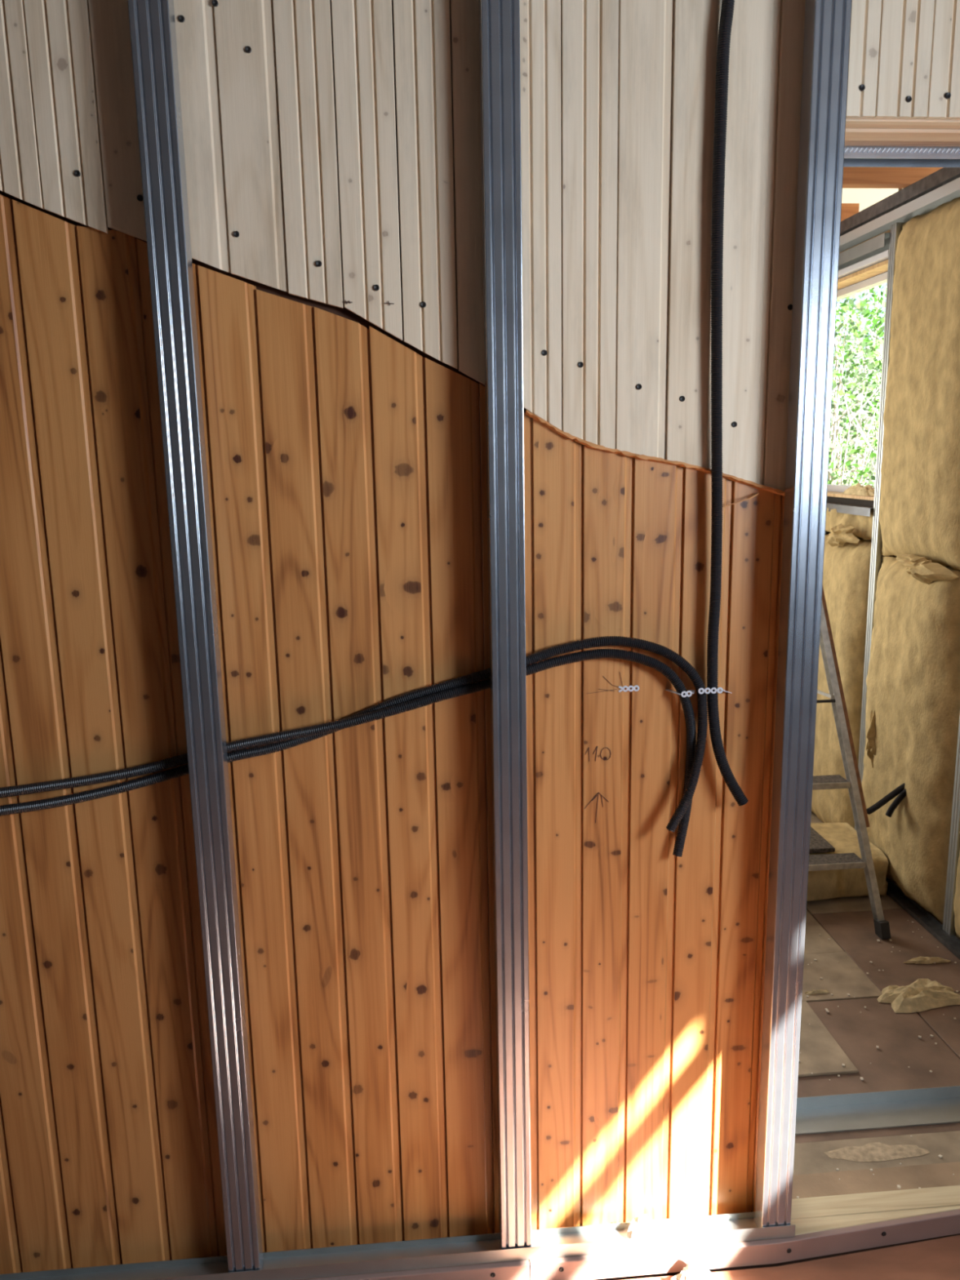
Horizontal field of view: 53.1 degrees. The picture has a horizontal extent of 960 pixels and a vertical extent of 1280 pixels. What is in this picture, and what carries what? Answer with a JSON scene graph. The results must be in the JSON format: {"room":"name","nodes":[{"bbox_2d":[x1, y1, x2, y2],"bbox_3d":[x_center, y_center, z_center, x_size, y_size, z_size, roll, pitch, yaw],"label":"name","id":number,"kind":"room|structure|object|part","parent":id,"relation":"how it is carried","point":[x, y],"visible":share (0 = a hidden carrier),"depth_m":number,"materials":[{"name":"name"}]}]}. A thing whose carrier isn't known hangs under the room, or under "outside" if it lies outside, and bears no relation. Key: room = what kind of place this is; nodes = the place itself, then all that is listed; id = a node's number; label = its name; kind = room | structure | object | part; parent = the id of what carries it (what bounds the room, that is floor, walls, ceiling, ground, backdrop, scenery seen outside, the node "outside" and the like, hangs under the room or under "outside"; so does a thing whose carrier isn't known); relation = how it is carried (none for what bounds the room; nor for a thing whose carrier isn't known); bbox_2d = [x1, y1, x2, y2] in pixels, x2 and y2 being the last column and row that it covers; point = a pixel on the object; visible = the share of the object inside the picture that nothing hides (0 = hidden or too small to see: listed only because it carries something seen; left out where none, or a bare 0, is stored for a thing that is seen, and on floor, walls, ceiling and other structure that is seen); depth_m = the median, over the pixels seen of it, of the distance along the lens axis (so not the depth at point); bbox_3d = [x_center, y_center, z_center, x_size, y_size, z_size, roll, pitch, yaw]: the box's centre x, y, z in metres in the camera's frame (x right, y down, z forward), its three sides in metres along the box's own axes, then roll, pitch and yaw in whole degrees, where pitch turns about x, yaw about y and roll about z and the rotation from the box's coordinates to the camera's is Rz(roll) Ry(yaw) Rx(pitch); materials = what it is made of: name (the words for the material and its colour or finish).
{"room":"house under renovation","nodes":[
{"label":"house under renovation","id":0,"kind":"room"},
{"bbox_2d":[0,0,959,1274],"bbox_3d":[-0.461,-0.042,1.995,4.600,3.000,0.206,-2,11,-5],"label":"wall","id":1,"kind":"structure","parent":0,"point":[332,148],"depth_m":1.93,"materials":[{"name":"brown wood"}]},
{"bbox_2d":[0,648,696,856],"bbox_3d":[-0.513,0.270,1.946,1.948,0.460,0.041,-2,11,-5],"label":"cable","id":2,"kind":"object","parent":1,"relation":"attached to","point":[51,785],"visible":0.9,"depth_m":1.94,"materials":[{"name":"black plastic"}]},
{"bbox_2d":[665,688,694,697],"bbox_3d":[0.416,0.110,1.998,0.061,0.014,0.032,1,11,13],"label":"strap","id":3,"kind":"object","parent":2,"relation":"attached to","point":[691,691],"visible":1,"depth_m":1.99,"materials":[{"name":"white metal"}]},
{"bbox_2d":[0,635,707,831],"bbox_3d":[-0.504,0.224,1.937,1.968,0.417,0.056,-2,11,-4],"label":"cable","id":4,"kind":"object","parent":1,"relation":"attached to","point":[15,808],"visible":0.89,"depth_m":1.95,"materials":[{"name":"black plastic"}]},
{"bbox_2d":[293,1204,959,1279],"bbox_3d":[-0.109,1.419,2.169,2.730,0.052,0.050,-2,11,-5],"label":"sill timber","id":5,"kind":"structure","parent":1,"relation":"attached to","point":[807,1225],"depth_m":2.25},
{"bbox_2d":[0,1211,795,1279],"bbox_3d":[-0.376,1.384,2.143,2.197,0.031,0.064,-2,11,-5],"label":"floor track","id":6,"kind":"object","parent":5,"relation":"on","point":[340,1260],"visible":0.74,"depth_m":2.17,"materials":[{"name":"metal"}]},
{"bbox_2d":[127,0,263,1272],"bbox_3d":[-0.544,-0.038,1.849,0.068,2.935,0.045,-2,11,-5],"label":"stud","id":7,"kind":"object","parent":6,"relation":"on","point":[152,23],"visible":0.98,"depth_m":1.82,"materials":[{"name":"metal"}]},
{"bbox_2d":[478,0,531,1249],"bbox_3d":[0.053,-0.058,1.897,0.068,2.935,0.045,-2,11,-5],"label":"stud","id":8,"kind":"object","parent":6,"relation":"on","point":[499,20],"visible":0.99,"depth_m":1.86,"materials":[{"name":"metal"}]},
{"bbox_2d":[625,1213,651,1239],"bbox_3d":[0.363,1.338,2.196,0.061,0.070,0.046,-2,11,-5],"label":"scrap","id":9,"kind":"object","parent":6,"relation":"on","point":[639,1227],"visible":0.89,"depth_m":2.19,"materials":[{"name":"white"}]},
{"bbox_2d":[754,0,851,1231],"bbox_3d":[0.650,-0.078,1.942,0.068,2.935,0.050,-2,11,-5],"label":"stud","id":10,"kind":"object","parent":6,"relation":"on","point":[827,24],"visible":0.99,"depth_m":1.92,"materials":[{"name":"metal"}]},
{"bbox_2d":[297,1259,529,1279],"bbox_3d":[-0.678,1.445,2.090,1.582,0.053,0.018,-2,11,-5],"label":"board","id":11,"kind":"object","parent":5,"relation":"attached to","point":[518,1269],"visible":1,"depth_m":2.13,"materials":[{"name":"brown wood"}]},
{"bbox_2d":[618,684,639,692],"bbox_3d":[0.311,0.102,2.006,0.044,0.014,0.002,-2,11,-5],"label":"strap","id":12,"kind":"object","parent":1,"relation":"attached to","point":[636,686],"visible":1,"depth_m":2.01,"materials":[{"name":"white metal"}]},
{"bbox_2d":[697,687,731,693],"bbox_3d":[0.495,0.107,1.998,0.090,0.022,0.027,-8,13,-33],"label":"strap","id":13,"kind":"object","parent":1,"relation":"attached to","point":[717,690],"visible":1,"depth_m":1.99,"materials":[{"name":"white metal"}]},
{"bbox_2d":[791,1185,959,1219],"bbox_3d":[0.194,1.399,2.250,3.348,0.052,0.062,-2,11,-5],"label":"sill timber","id":14,"kind":"structure","parent":1,"relation":"attached to","point":[944,1196],"depth_m":2.30,"materials":[{"name":"beige wood"}]},
{"bbox_2d":[843,146,959,167],"bbox_3d":[1.236,-1.059,2.084,1.133,0.046,0.063,-2,11,-5],"label":"header track","id":15,"kind":"object","parent":1,"relation":"attached to","point":[854,156],"visible":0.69,"depth_m":2.04,"materials":[{"name":"metal"}]},
{"bbox_2d":[592,811,959,1279],"bbox_3d":[-0.386,1.518,2.036,4.850,0.100,7.200,-2,11,-5],"label":"floor","id":16,"kind":"structure","parent":0,"point":[849,1037],"depth_m":2.90,"materials":[{"name":"brown"}]},
{"bbox_2d":[670,1254,714,1279],"bbox_3d":[0.471,1.409,2.126,0.126,0.067,0.083,-7,13,-30],"label":"scrap","id":17,"kind":"object","parent":16,"relation":"on","point":[694,1270],"visible":1,"depth_m":2.13,"materials":[{"name":"white"}]},
{"bbox_2d":[529,1208,959,1279],"bbox_3d":[0.989,1.382,2.256,1.767,0.053,0.049,-3,11,-8],"label":"board","id":18,"kind":"object","parent":16,"relation":"on","point":[767,1251],"visible":1,"depth_m":2.19,"materials":[{"name":"brown wood"}]},
{"bbox_2d":[804,989,830,995],"bbox_3d":[1.151,1.199,3.276,0.090,0.012,0.018,-2,11,-5],"label":"tuft","id":19,"kind":"object","parent":16,"relation":"on","point":[819,991],"visible":1,"depth_m":3.27,"materials":[{"name":"beige fabric"}]},
{"bbox_2d":[811,534,871,828],"bbox_3d":[1.671,0.220,4.501,0.174,1.401,0.566,-2,11,-5],"label":"wool batt","id":20,"kind":"object","parent":16,"relation":"on","point":[846,567],"visible":0.43,"depth_m":4.29,"materials":[{"name":"beige fabric"}]},
{"bbox_2d":[827,523,859,546],"bbox_3d":[1.588,-0.456,4.239,0.045,0.112,0.289,-2,11,-5],"label":"flap","id":21,"kind":"object","parent":20,"relation":"on","point":[840,535],"visible":1,"depth_m":4.23,"materials":[{"name":"beige fabric"}]},
{"bbox_2d":[825,502,873,540],"bbox_3d":[1.680,-0.539,4.353,0.128,0.147,0.558,-2,11,-5],"label":"wool batt","id":22,"kind":"object","parent":20,"relation":"on","point":[863,525],"visible":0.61,"depth_m":4.26,"materials":[{"name":"beige fabric"}]},
{"bbox_2d":[806,822,888,901],"bbox_3d":[1.153,0.945,4.084,0.980,0.203,0.452,-2,11,-5],"label":"wool batt","id":23,"kind":"object","parent":16,"relation":"on","point":[821,884],"visible":0.09,"depth_m":3.91,"materials":[{"name":"beige fabric"}]},
{"bbox_2d":[808,826,835,853],"bbox_3d":[1.062,0.834,4.053,0.740,0.019,0.360,-2,11,-5],"label":"board","id":24,"kind":"object","parent":23,"relation":"on","point":[818,844],"visible":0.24,"depth_m":3.94,"materials":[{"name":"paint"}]},
{"bbox_2d":[808,586,890,939],"bbox_3d":[1.212,0.337,3.923,0.579,1.476,0.936,-2,11,-5],"label":"stepladder","id":25,"kind":"object","parent":16,"relation":"on","point":[853,782],"visible":0.28,"depth_m":3.65,"materials":[{"name":"metal"}]},
{"bbox_3d":[1.389,0.371,3.649,0.021,1.410,0.388,-11,15,-42],"label":"rail","id":26,"kind":"part","parent":25,"relation":"part of","materials":[{"name":"metal"}]},
{"bbox_2d":[824,1142,929,1162],"bbox_3d":[1.045,1.348,2.532,0.276,0.004,0.068,-2,11,-5],"label":"heap","id":27,"kind":"object","parent":16,"relation":"on","point":[877,1151],"visible":1,"depth_m":2.53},
{"bbox_2d":[795,1085,959,1135],"bbox_3d":[1.028,1.310,2.664,1.580,0.036,0.101,-2,11,-5],"label":"floor track","id":28,"kind":"object","parent":16,"relation":"on","point":[934,1105],"visible":0.42,"depth_m":2.69,"materials":[{"name":"metal"}]},
{"bbox_2d":[796,920,958,1198],"bbox_3d":[0.710,1.319,2.708,2.141,0.014,1.993,-2,11,-5],"label":"crumbs","id":29,"kind":"object","parent":16,"relation":"on","point":[940,1156],"visible":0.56,"depth_m":3.02,"materials":[{"name":"beige"}]},
{"bbox_2d":[883,880,888,896],"bbox_3d":[1.647,1.011,4.074,0.052,0.218,0.226,-2,11,-5],"label":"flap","id":30,"kind":"object","parent":16,"relation":"on","point":[886,882],"visible":0.02,"depth_m":3.97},
{"bbox_2d":[855,555,959,923],"bbox_3d":[1.725,0.367,3.851,0.178,1.357,0.672,-2,11,-5],"label":"wool batt","id":31,"kind":"object","parent":16,"relation":"on","point":[913,680],"visible":0.87,"depth_m":3.69,"materials":[{"name":"beige fabric"}]},
{"bbox_2d":[866,709,875,768],"bbox_3d":[1.632,0.391,3.997,0.053,0.344,0.076,-2,11,-5],"label":"flap","id":32,"kind":"object","parent":31,"relation":"attached to","point":[870,748],"visible":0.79,"depth_m":3.98,"materials":[{"name":"beige fabric"}]},
{"bbox_2d":[866,782,905,814],"bbox_3d":[1.627,0.625,3.816,0.181,0.184,0.039,9,15,41],"label":"stub","id":33,"kind":"object","parent":31,"relation":"attached to","point":[895,793],"visible":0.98,"depth_m":3.81,"materials":[{"name":"black plastic"}]},
{"bbox_2d":[884,788,906,817],"bbox_3d":[1.646,0.628,3.752,0.113,0.136,0.027,0,11,6],"label":"stub","id":34,"kind":"object","parent":31,"relation":"attached to","point":[901,796],"visible":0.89,"depth_m":3.75,"materials":[{"name":"black plastic"}]},
{"bbox_2d":[879,196,959,569],"bbox_3d":[1.709,-0.943,3.594,0.163,1.323,0.688,-2,11,-5],"label":"wool batt","id":35,"kind":"object","parent":31,"relation":"on","point":[919,507],"visible":0.98,"depth_m":3.56,"materials":[{"name":"beige fabric"}]},
{"bbox_2d":[896,554,958,584],"bbox_3d":[1.642,-0.260,3.594,0.052,0.100,0.439,-2,11,-5],"label":"flap","id":36,"kind":"object","parent":31,"relation":"on","point":[922,570],"visible":1,"depth_m":3.56,"materials":[{"name":"beige fabric"}]},
{"bbox_2d":[876,978,959,1013],"bbox_3d":[1.485,1.187,3.240,0.302,0.040,0.150,-4,11,-13],"label":"tuft","id":37,"kind":"object","parent":16,"relation":"on","point":[922,994],"visible":1,"depth_m":3.21,"materials":[{"name":"beige fabric"}]},
{"bbox_2d":[885,877,959,959],"bbox_3d":[1.764,1.142,3.497,0.061,0.018,1.900,-2,11,-5],"label":"track","id":38,"kind":"object","parent":16,"relation":"on","point":[929,922],"visible":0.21,"depth_m":3.77,"materials":[{"name":"metal"}]},
{"bbox_2d":[854,222,904,830],"bbox_3d":[1.700,-0.347,4.080,0.060,2.670,0.050,-2,11,-5],"label":"stud","id":39,"kind":"object","parent":38,"relation":"on","point":[876,559],"visible":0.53,"depth_m":4.03,"materials":[{"name":"metal"}]},
{"bbox_2d":[826,502,873,516],"bbox_3d":[1.629,-0.658,4.678,0.061,0.035,1.250,-2,11,-5],"label":"track","id":40,"kind":"object","parent":39,"relation":"attached to","point":[861,510],"visible":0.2,"depth_m":4.25,"materials":[{"name":"metal"}]},
{"bbox_2d":[838,232,889,270],"bbox_3d":[1.602,-1.728,4.471,0.061,0.050,1.250,-2,11,-5],"label":"header track","id":41,"kind":"object","parent":39,"relation":"attached to","point":[878,244],"visible":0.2,"depth_m":4.05,"materials":[{"name":"metal"}]},
{"bbox_2d":[942,715,959,935],"bbox_3d":[1.761,-0.210,3.365,0.060,2.670,0.050,-2,11,-5],"label":"stud","id":42,"kind":"object","parent":38,"relation":"on","point":[948,922],"visible":0.92,"depth_m":3.55,"materials":[{"name":"metal"}]},
{"bbox_2d":[953,852,959,937],"bbox_3d":[1.793,0.602,3.196,0.162,1.143,0.595,-2,11,-5],"label":"wool batt","id":43,"kind":"object","parent":38,"relation":"on","point":[957,897],"visible":1,"depth_m":3.46,"materials":[{"name":"beige fabric"}]},
{"bbox_2d":[902,956,950,964],"bbox_3d":[1.612,1.153,3.469,0.177,0.016,0.041,-2,11,-5],"label":"tuft","id":44,"kind":"object","parent":16,"relation":"on","point":[924,960],"visible":1,"depth_m":3.46,"materials":[{"name":"beige fabric"}]},
{"bbox_2d":[826,271,885,539],"bbox_3d":[1.933,-0.083,1.979,0.170,3.000,7.100,-2,11,-5],"label":"wall","id":45,"kind":"structure","parent":0,"point":[829,499],"depth_m":4.49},
{"bbox_2d":[840,203,859,221],"bbox_3d":[0.205,-1.849,4.220,3.000,0.125,0.050,-2,11,-5],"label":"joist","id":46,"kind":"object","parent":45,"relation":"attached to","point":[848,210],"visible":0.14,"depth_m":4.30,"materials":[{"name":"brown wood"}]},
{"bbox_2d":[826,259,888,500],"bbox_3d":[1.706,-1.164,4.468,0.145,0.975,0.985,-2,11,-5],"label":"window","id":47,"kind":"structure","parent":45,"relation":"in","point":[861,305],"depth_m":4.44,"materials":[{"name":"glass"}]},
{"bbox_2d":[841,482,874,496],"bbox_3d":[1.697,-0.675,4.278,0.064,0.055,0.302,-2,11,-5],"label":"tuft","id":48,"kind":"object","parent":45,"relation":"attached to","point":[858,490],"depth_m":4.25,"materials":[{"name":"beige fabric"}]},
{"bbox_2d":[837,248,888,279],"bbox_3d":[1.647,-1.677,4.461,0.100,0.027,1.195,-2,11,-5],"label":"board","id":49,"kind":"object","parent":45,"relation":"attached to","point":[880,257],"visible":0.2,"depth_m":4.09,"materials":[{"name":"white wood"}]},
{"bbox_2d":[839,220,909,253],"bbox_3d":[1.665,-1.755,4.394,0.070,0.025,1.300,-2,11,-5],"label":"lintel timber","id":50,"kind":"object","parent":45,"relation":"attached to","point":[887,231],"visible":0.02,"depth_m":4.08,"materials":[{"name":"brown wood"}]},
{"bbox_2d":[839,177,959,252],"bbox_3d":[1.679,-1.631,3.571,0.071,0.040,3.100,-2,11,-5],"label":"track","id":51,"kind":"object","parent":45,"relation":"attached to","point":[926,203],"visible":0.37,"depth_m":3.75,"materials":[{"name":"silver metal"}]},
{"bbox_2d":[841,188,902,212],"bbox_3d":[0.731,-2.020,3.839,4.400,0.020,3.930,-2,11,-5],"label":"ceiling","id":52,"kind":"structure","parent":0,"point":[866,197],"depth_m":4.79,"materials":[{"name":"white paint"}]},
{"bbox_2d":[842,166,942,188],"bbox_3d":[0.261,-1.806,3.528,3.000,0.250,0.060,-2,11,-5],"label":"joist","id":53,"kind":"object","parent":52,"relation":"attached to","point":[854,177],"visible":0.02,"depth_m":3.62,"materials":[{"name":"brown wood"}]},
{"bbox_3d":[1.631,-1.816,3.715,0.021,0.154,0.004,-2,11,-5],"label":"strap","id":54,"kind":"object","parent":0,"visible":0},
{"bbox_2d":[840,167,959,236],"bbox_3d":[1.651,-1.684,3.563,0.031,0.048,3.050,-2,11,-5],"label":"ceiling beam","id":55,"kind":"object","parent":54,"relation":"hanging from","point":[944,175],"visible":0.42,"depth_m":3.71,"materials":[{"name":"metal"}]},
{"bbox_3d":[-0.331,-1.186,-0.129,4.800,0.050,3.968,-2,11,-5],"label":"ceiling","id":56,"kind":"structure","parent":0,"visible":0},
{"bbox_2d":[706,0,747,805],"bbox_3d":[0.496,-0.578,1.858,0.107,1.890,0.035,1,11,9],"label":"conduit","id":57,"kind":"object","parent":56,"relation":"hanging from","point":[727,6],"visible":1,"depth_m":1.87,"materials":[{"name":"black plastic"}]}
]}

